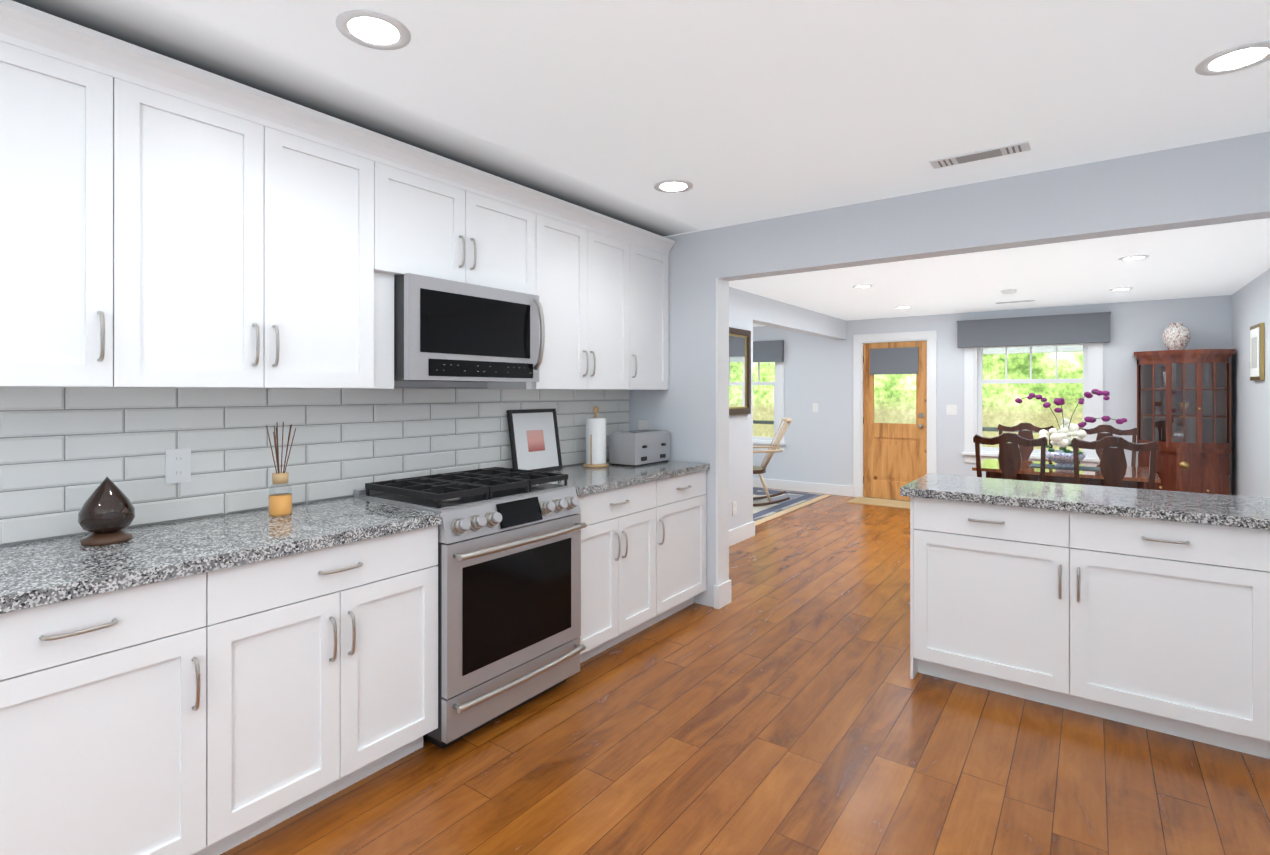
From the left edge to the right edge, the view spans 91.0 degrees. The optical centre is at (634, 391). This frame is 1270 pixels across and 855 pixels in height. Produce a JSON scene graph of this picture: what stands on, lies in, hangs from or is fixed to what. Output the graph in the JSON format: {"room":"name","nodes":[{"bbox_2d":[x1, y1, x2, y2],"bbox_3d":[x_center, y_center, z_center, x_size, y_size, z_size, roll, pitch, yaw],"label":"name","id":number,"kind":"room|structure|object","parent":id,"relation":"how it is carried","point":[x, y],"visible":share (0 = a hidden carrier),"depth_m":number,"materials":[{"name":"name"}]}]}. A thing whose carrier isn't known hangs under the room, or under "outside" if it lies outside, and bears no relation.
{"room":"kitchen","nodes":[
{"label":"kitchen","id":0,"kind":"room"},
{"bbox_2d":[394,381,629,423],"bbox_3d":[-0.630,0.169,3.692,0.144,2.420,11.440,0,0,36],"label":"wall","id":1,"kind":"structure","parent":0,"point":[396,383],"depth_m":3.10,"materials":[{"name":"white paint"}]},
{"bbox_2d":[0,0,147,387],"bbox_3d":[-1.813,-0.508,1.677,0.330,0.992,0.694,0,0,36],"label":"upper cabinet","id":2,"kind":"object","parent":1,"relation":"attached to","point":[74,99],"depth_m":1.74,"materials":[{"name":"white wood"}]},
{"bbox_2d":[165,448,190,483],"bbox_3d":[-1.613,0.263,2.206,0.008,0.120,0.075,0,0,36],"label":"outlet","id":3,"kind":"object","parent":1,"relation":"attached to","point":[177,465],"depth_m":2.20,"materials":[{"name":"white plastic"}]},
{"bbox_2d":[148,52,379,388],"bbox_3d":[-1.422,-0.508,2.211,0.330,0.992,0.877,0,0,36],"label":"upper cabinet","id":4,"kind":"object","parent":1,"relation":"attached to","point":[166,222],"depth_m":2.11,"materials":[{"name":"white wood"}]},
{"bbox_2d":[0,387,629,546],"bbox_3d":[-1.317,0.239,2.628,0.011,0.521,4.331,0,0,36],"label":"tile backsplash","id":5,"kind":"structure","parent":1,"relation":"attached to","point":[65,453],"depth_m":2.37,"materials":[{"name":"grey tile"}]},
{"bbox_2d":[380,136,539,299],"bbox_3d":[-0.901,-0.743,2.925,0.330,0.522,0.890,0,0,36],"label":"upper cabinet","id":6,"kind":"object","parent":1,"relation":"attached to","point":[442,218],"depth_m":2.77,"materials":[{"name":"white wood"}]},
{"bbox_2d":[394,273,544,381],"bbox_3d":[-0.825,-0.262,2.912,0.464,0.431,0.740,0,0,36],"label":"over-the-range microwave","id":7,"kind":"object","parent":6,"relation":"attached to","point":[449,330],"visible":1,"depth_m":2.74,"materials":[{"name":"grey metal"}]},
{"bbox_2d":[487,192,639,389],"bbox_3d":[-0.395,-0.507,3.616,0.330,0.992,0.900,0,0,36],"label":"upper cabinet","id":8,"kind":"object","parent":1,"relation":"attached to","point":[589,300],"depth_m":3.50,"materials":[{"name":"white wood"}]},
{"bbox_2d":[640,228,671,389],"bbox_3d":[-0.055,-0.507,4.081,0.330,0.992,0.499,0,0,36],"label":"upper cabinet","id":9,"kind":"object","parent":1,"relation":"attached to","point":[654,250],"depth_m":4.06,"materials":[{"name":"white wood"}]},
{"bbox_2d":[863,341,926,500],"bbox_3d":[3.282,0.374,7.936,0.786,2.000,0.119,0,0,36],"label":"entry door","id":10,"kind":"structure","parent":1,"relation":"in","point":[894,457],"depth_m":7.95,"materials":[{"name":"brown wood"}]},
{"bbox_2d":[853,330,936,496],"bbox_3d":[3.316,0.320,7.967,1.000,2.125,0.160,0,0,36],"label":"door frame","id":11,"kind":"structure","parent":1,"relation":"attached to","point":[929,337],"depth_m":7.97,"materials":[{"name":"white wood"}]},
{"bbox_2d":[946,405,956,414],"bbox_3d":[3.815,0.222,7.522,0.115,0.120,0.009,0,0,36],"label":"light switch","id":12,"kind":"object","parent":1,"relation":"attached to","point":[950,409],"depth_m":7.52,"materials":[{"name":"white plastic"}]},
{"bbox_2d":[962,343,1102,464],"bbox_3d":[4.490,0.076,7.090,1.360,1.530,0.190,0,0,36],"label":"dining room window","id":13,"kind":"structure","parent":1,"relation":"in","point":[1089,380],"depth_m":7.15,"materials":[{"name":"white wood"}]},
{"bbox_2d":[12,0,1269,326],"bbox_3d":[-0.243,-1.031,3.497,6.720,0.180,11.300,0,0,36],"label":"ceiling","id":14,"kind":"structure","parent":0,"point":[734,112],"depth_m":2.22,"materials":[{"name":"white paint"}]},
{"bbox_2d":[336,9,410,49],"bbox_3d":[-0.752,-1.039,1.801,0.199,0.006,0.199,0,0,-9],"label":"recessed light","id":15,"kind":"object","parent":14,"relation":"in","point":[372,29],"depth_m":1.79,"materials":[{"name":"white plastic"}]},
{"bbox_2d":[654,179,692,192],"bbox_3d":[0.195,-1.038,3.165,0.199,0.006,0.199,0,0,-9],"label":"recessed light","id":16,"kind":"object","parent":14,"relation":"in","point":[671,185],"depth_m":3.16,"materials":[{"name":"white plastic"}]},
{"bbox_2d":[853,285,872,287],"bbox_3d":[2.032,-0.937,5.575,0.169,0.006,0.169,0,0,30],"label":"recessed light","id":17,"kind":"object","parent":14,"relation":"in","point":[856,286],"depth_m":5.57,"materials":[{"name":"white plastic"}]},
{"bbox_2d":[895,306,911,308],"bbox_3d":[2.990,-0.936,6.954,0.169,0.006,0.169,0,0,30],"label":"recessed light","id":18,"kind":"object","parent":14,"relation":"in","point":[900,307],"depth_m":6.95,"materials":[{"name":"white"}]},
{"bbox_2d":[929,140,1030,168],"bbox_3d":[1.512,-1.037,2.747,0.380,0.009,0.110,0,0,36],"label":"ceiling vent","id":19,"kind":"object","parent":14,"relation":"in","point":[1004,150],"visible":0.98,"depth_m":2.73,"materials":[{"name":"white metal"}]},
{"bbox_2d":[1001,289,1016,293],"bbox_3d":[3.471,-0.923,5.799,0.130,0.032,0.130,0,0,36],"label":"smoke detector","id":20,"kind":"object","parent":14,"relation":"attached to","point":[1010,291],"visible":1,"depth_m":5.76,"materials":[{"name":"white plastic"}]},
{"bbox_2d":[996,300,1034,303],"bbox_3d":[3.976,-0.936,6.532,0.350,0.006,0.080,0,0,36],"label":"ceiling vent","id":21,"kind":"object","parent":14,"relation":"in","point":[1015,301],"visible":0.86,"depth_m":6.51,"materials":[{"name":"grey metal"}]},
{"bbox_2d":[1110,287,1132,290],"bbox_3d":[4.455,-0.937,5.722,0.169,0.006,0.169,0,0,30],"label":"recessed light","id":22,"kind":"object","parent":14,"relation":"in","point":[1125,288],"depth_m":5.72,"materials":[{"name":"white plastic"}]},
{"bbox_2d":[1118,255,1148,260],"bbox_3d":[3.504,-0.937,4.387,0.169,0.006,0.169,0,0,30],"label":"recessed light","id":23,"kind":"object","parent":14,"relation":"in","point":[1136,257],"depth_m":4.37,"materials":[{"name":"white plastic"}]},
{"bbox_2d":[1195,40,1269,75],"bbox_3d":[1.885,-1.039,1.953,0.199,0.006,0.199,0,0,-9],"label":"recessed light","id":24,"kind":"object","parent":14,"relation":"in","point":[1248,55],"depth_m":1.95,"materials":[{"name":"white plastic"}]},
{"bbox_2d":[732,501,736,515],"bbox_3d":[0.903,1.060,5.668,0.008,0.120,0.075,0,0,36],"label":"outlet","id":25,"kind":"object","parent":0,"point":[734,504],"depth_m":5.66,"materials":[{"name":"white plastic"}]},
{"bbox_2d":[734,521,754,543],"bbox_3d":[0.598,1.312,5.243,0.016,0.135,1.856,0,0,36],"label":"baseboard","id":26,"kind":"structure","parent":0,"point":[741,533],"depth_m":5.80,"materials":[{"name":"white wood"}]},
{"bbox_2d":[220,487,1269,854],"bbox_3d":[-0.243,1.419,3.495,7.000,0.080,11.580,0,0,36],"label":"floor","id":27,"kind":"structure","parent":0,"point":[782,703],"depth_m":2.33,"materials":[{"name":"brown wood"}]},
{"bbox_2d":[0,565,239,854],"bbox_3d":[-1.608,0.939,1.710,0.621,0.878,0.669,0,0,36],"label":"base cabinet","id":28,"kind":"object","parent":27,"relation":"on","point":[218,712],"depth_m":1.60,"materials":[{"name":"white wood"}]},
{"bbox_2d":[240,525,437,843],"bbox_3d":[-1.240,0.939,2.214,0.621,0.878,0.829,0,0,36],"label":"base cabinet","id":29,"kind":"object","parent":27,"relation":"on","point":[339,643],"depth_m":2.04,"materials":[{"name":"white wood"}]},
{"bbox_2d":[0,460,709,613],"bbox_3d":[-1.056,0.480,2.437,0.633,0.039,4.331,0,0,36],"label":"countertop","id":30,"kind":"structure","parent":29,"relation":"on","point":[38,573],"depth_m":1.91,"materials":[{"name":"stone"}]},
{"bbox_2d":[77,477,135,545],"bbox_3d":[-1.614,0.359,1.909,0.136,0.200,0.136,0,0,36],"label":"ornament","id":31,"kind":"object","parent":30,"relation":"on","point":[106,514],"visible":1,"depth_m":1.87,"materials":[{"name":"brown ceramic"}]},
{"bbox_2d":[266,422,295,516],"bbox_3d":[-1.331,0.287,2.337,0.106,0.345,0.113,0,0,36],"label":"reed diffuser","id":32,"kind":"object","parent":30,"relation":"on","point":[280,504],"visible":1,"depth_m":2.31,"materials":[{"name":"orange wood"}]},
{"bbox_2d":[507,408,562,471],"bbox_3d":[-0.568,0.281,3.566,0.076,0.359,0.370,0,0,36],"label":"print","id":33,"kind":"object","parent":30,"relation":"on","point":[534,439],"visible":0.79,"depth_m":3.56,"materials":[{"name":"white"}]},
{"bbox_2d":[583,406,608,467],"bbox_3d":[-0.240,0.276,3.840,0.156,0.370,0.156,0,0,36],"label":"paper towel holder","id":34,"kind":"object","parent":30,"relation":"on","point":[596,442],"visible":1,"depth_m":3.79,"materials":[{"name":"white paper"}]},
{"bbox_2d":[609,429,669,466],"bbox_3d":[0.042,0.358,4.000,0.216,0.206,0.390,0,0,36],"label":"toaster","id":35,"kind":"object","parent":30,"relation":"on","point":[635,448],"visible":1,"depth_m":3.88,"materials":[{"name":"silver metal"}]},
{"bbox_2d":[354,467,586,748],"bbox_3d":[-0.715,0.881,2.820,0.716,0.994,0.759,0,0,36],"label":"range","id":36,"kind":"object","parent":27,"relation":"on","point":[509,586],"visible":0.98,"depth_m":2.59,"materials":[{"name":"silver metal"}]},
{"bbox_2d":[577,479,664,662],"bbox_3d":[-0.317,0.940,3.476,0.621,0.878,0.762,0,0,36],"label":"base cabinet","id":37,"kind":"object","parent":27,"relation":"on","point":[643,556],"depth_m":3.29,"materials":[{"name":"white wood"}]},
{"bbox_2d":[665,470,705,617],"bbox_3d":[0.022,0.940,3.940,0.621,0.878,0.634,0,0,36],"label":"base cabinet","id":38,"kind":"object","parent":27,"relation":"on","point":[685,495],"depth_m":3.82,"materials":[{"name":"white wood"}]},
{"bbox_2d":[753,487,823,520],"bbox_3d":[1.026,1.376,7.968,1.990,0.012,2.320,0,0,36],"label":"rug","id":39,"kind":"object","parent":27,"relation":"on","point":[795,499],"visible":0.21,"depth_m":7.84,"materials":[{"name":"fabric"}]},
{"bbox_2d":[753,418,791,505],"bbox_3d":[1.398,0.847,7.646,1.046,1.040,0.866,0,0,36],"label":"rocking chair","id":40,"kind":"object","parent":39,"relation":"on","point":[760,470],"visible":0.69,"depth_m":7.45,"materials":[{"name":"brown wood"}]},
{"bbox_2d":[755,494,830,525],"bbox_3d":[1.866,1.378,7.354,0.088,0.006,2.420,0,0,36],"label":"pad","id":41,"kind":"object","parent":27,"relation":"on","point":[773,516],"visible":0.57,"depth_m":7.26,"materials":[{"name":"beige"}]},
{"bbox_2d":[847,497,909,508],"bbox_3d":[3.122,1.376,7.701,0.870,0.010,0.462,0,0,36],"label":"doormat","id":42,"kind":"object","parent":27,"relation":"on","point":[883,502],"visible":0.64,"depth_m":7.71,"materials":[{"name":"beige fabric"}]},
{"bbox_2d":[973,432,1047,481],"bbox_3d":[2.918,0.844,4.821,0.472,1.080,0.552,0,0,36],"label":"dining chair","id":43,"kind":"object","parent":27,"relation":"on","point":[1009,458],"visible":0.27,"depth_m":4.62,"materials":[{"name":"brown wood"}]},
{"bbox_2d":[998,423,1053,461],"bbox_3d":[3.666,0.844,5.896,0.472,1.080,0.552,0,0,36],"label":"dining chair","id":44,"kind":"object","parent":27,"relation":"on","point":[1025,452],"visible":0.19,"depth_m":6.07,"materials":[{"name":"brown wood"}]},
{"bbox_2d":[972,459,1160,488],"bbox_3d":[3.532,1.005,5.170,1.200,0.750,0.860,0,0,36],"label":"dining table","id":45,"kind":"object","parent":27,"relation":"on","point":[1136,477],"visible":0.31,"depth_m":4.91,"materials":[{"name":"brown wood"}]},
{"bbox_2d":[1015,389,1126,470],"bbox_3d":[3.587,0.303,5.162,0.764,0.652,0.302,0,0,36],"label":"centerpiece","id":46,"kind":"object","parent":45,"relation":"on","point":[1065,434],"visible":0.94,"depth_m":5.12,"materials":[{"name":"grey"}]},
{"bbox_2d":[910,497,1245,752],"bbox_3d":[2.019,0.939,2.845,1.304,0.878,0.581,0,0,36],"label":"base cabinet","id":47,"kind":"object","parent":27,"relation":"on","point":[1162,626],"depth_m":2.59,"materials":[{"name":"white wood"}]},
{"bbox_2d":[900,474,1269,529],"bbox_3d":[2.199,0.480,2.704,1.838,0.039,0.635,0,0,36],"label":"countertop","id":48,"kind":"structure","parent":47,"relation":"on","point":[1225,510],"depth_m":2.70,"materials":[{"name":"stone"}]},
{"bbox_2d":[1078,425,1137,466],"bbox_3d":[4.167,0.844,5.530,0.472,1.080,0.552,0,0,36],"label":"dining chair","id":49,"kind":"object","parent":27,"relation":"on","point":[1109,430],"visible":0.15,"depth_m":5.70,"materials":[{"name":"brown wood"}]},
{"bbox_2d":[1071,436,1158,489],"bbox_3d":[3.410,0.843,4.461,0.472,1.080,0.552,0,0,36],"label":"dining chair","id":50,"kind":"object","parent":27,"relation":"on","point":[1113,465],"visible":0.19,"depth_m":4.26,"materials":[{"name":"brown wood"}]},
{"bbox_2d":[1132,349,1235,494],"bbox_3d":[5.334,0.493,6.093,0.740,1.775,0.480,0,0,36],"label":"china cabinet","id":51,"kind":"object","parent":27,"relation":"on","point":[1184,409],"visible":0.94,"depth_m":6.01,"materials":[{"name":"brown wood"}]},
{"bbox_2d":[1162,322,1190,349],"bbox_3d":[5.302,-0.533,6.117,0.216,0.277,0.216,0,0,36],"label":"vase","id":52,"kind":"object","parent":51,"relation":"on","point":[1176,336],"visible":0.92,"depth_m":6.05,"materials":[{"name":"ceramic"}]},
{"bbox_2d":[1246,528,1269,758],"bbox_3d":[2.695,0.939,2.351,0.620,0.878,0.581,0,0,36],"label":"base cabinet","id":53,"kind":"object","parent":27,"relation":"on","point":[1257,540],"depth_m":2.29,"materials":[{"name":"white wood"}]},
{"bbox_2d":[753,342,785,450],"bbox_3d":[1.568,0.078,9.227,1.420,1.530,0.190,0,0,36],"label":"room window","id":54,"kind":"structure","parent":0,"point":[778,384],"depth_m":8.85,"materials":[{"name":"white"}]},
{"bbox_2d":[753,340,783,362],"bbox_3d":[1.503,-0.567,9.139,1.400,0.300,0.076,0,0,36],"label":"window blind","id":55,"kind":"object","parent":54,"relation":"attached to","point":[768,351],"visible":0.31,"depth_m":8.82,"materials":[{"name":"grey fabric"}]},
{"bbox_2d":[753,477,852,496],"bbox_3d":[1.621,1.315,9.121,3.090,0.135,0.016,0,0,36],"label":"baseboard","id":56,"kind":"structure","parent":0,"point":[832,489],"depth_m":8.58,"materials":[{"name":"white"}]},
{"bbox_2d":[813,403,817,411],"bbox_3d":[2.458,0.222,8.514,0.075,0.120,0.009,0,0,36],"label":"light switch","id":57,"kind":"object","parent":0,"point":[815,405],"depth_m":8.51,"materials":[{"name":"white plastic"}]},
{"bbox_2d":[630,131,1269,606],"bbox_3d":[1.509,0.169,3.343,3.690,2.420,0.140,0,0,36],"label":"wall","id":58,"kind":"structure","parent":0,"point":[1202,183],"depth_m":4.09,"materials":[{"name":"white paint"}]},
{"bbox_2d":[639,420,647,429],"bbox_3d":[0.056,0.259,4.313,0.075,0.120,0.008,0,0,36],"label":"outlet","id":59,"kind":"object","parent":58,"relation":"attached to","point":[643,424],"depth_m":4.31,"materials":[{"name":"white plastic"}]},
{"bbox_2d":[714,278,733,605],"bbox_3d":[0.350,0.329,4.286,0.686,2.100,0.016,0,0,36],"label":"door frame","id":60,"kind":"structure","parent":58,"relation":"attached to","point":[726,537],"depth_m":4.02,"materials":[{"name":"white wood"}]},
{"bbox_2d":[729,327,750,414],"bbox_3d":[0.896,-0.180,5.636,0.030,0.780,0.620,0,0,36],"label":"wall mirror","id":61,"kind":"object","parent":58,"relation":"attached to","point":[739,371],"visible":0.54,"depth_m":5.73,"materials":[{"name":"brown mirror"}]},
{"bbox_2d":[957,312,1110,347],"bbox_3d":[4.417,-0.676,6.991,1.452,0.315,0.104,0,0,36],"label":"window valance","id":62,"kind":"object","parent":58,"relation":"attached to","point":[1079,328],"visible":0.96,"depth_m":6.92,"materials":[{"name":"grey fabric"}]},
{"bbox_2d":[1250,323,1264,380],"bbox_3d":[5.053,-0.315,5.075,0.029,0.450,0.400,0,0,36],"label":"framed picture","id":63,"kind":"object","parent":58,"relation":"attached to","point":[1257,351],"visible":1,"depth_m":4.99,"materials":[{"name":"gold metal"}]},
{"label":"outside","id":64,"kind":"structure","parent":0,"visible":0},
{"bbox_2d":[753,352,1082,450],"bbox_3d":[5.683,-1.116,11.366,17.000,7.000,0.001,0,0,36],"label":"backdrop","id":65,"kind":"structure","parent":64,"point":[1051,395],"depth_m":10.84,"materials":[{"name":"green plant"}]},
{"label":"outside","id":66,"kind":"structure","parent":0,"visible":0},
{"bbox_2d":[753,345,1082,432],"bbox_3d":[4.019,0.308,9.089,8.000,2.350,2.440,0,0,36],"label":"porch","id":67,"kind":"object","parent":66,"point":[1066,348],"depth_m":9.18,"materials":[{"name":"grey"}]}
]}

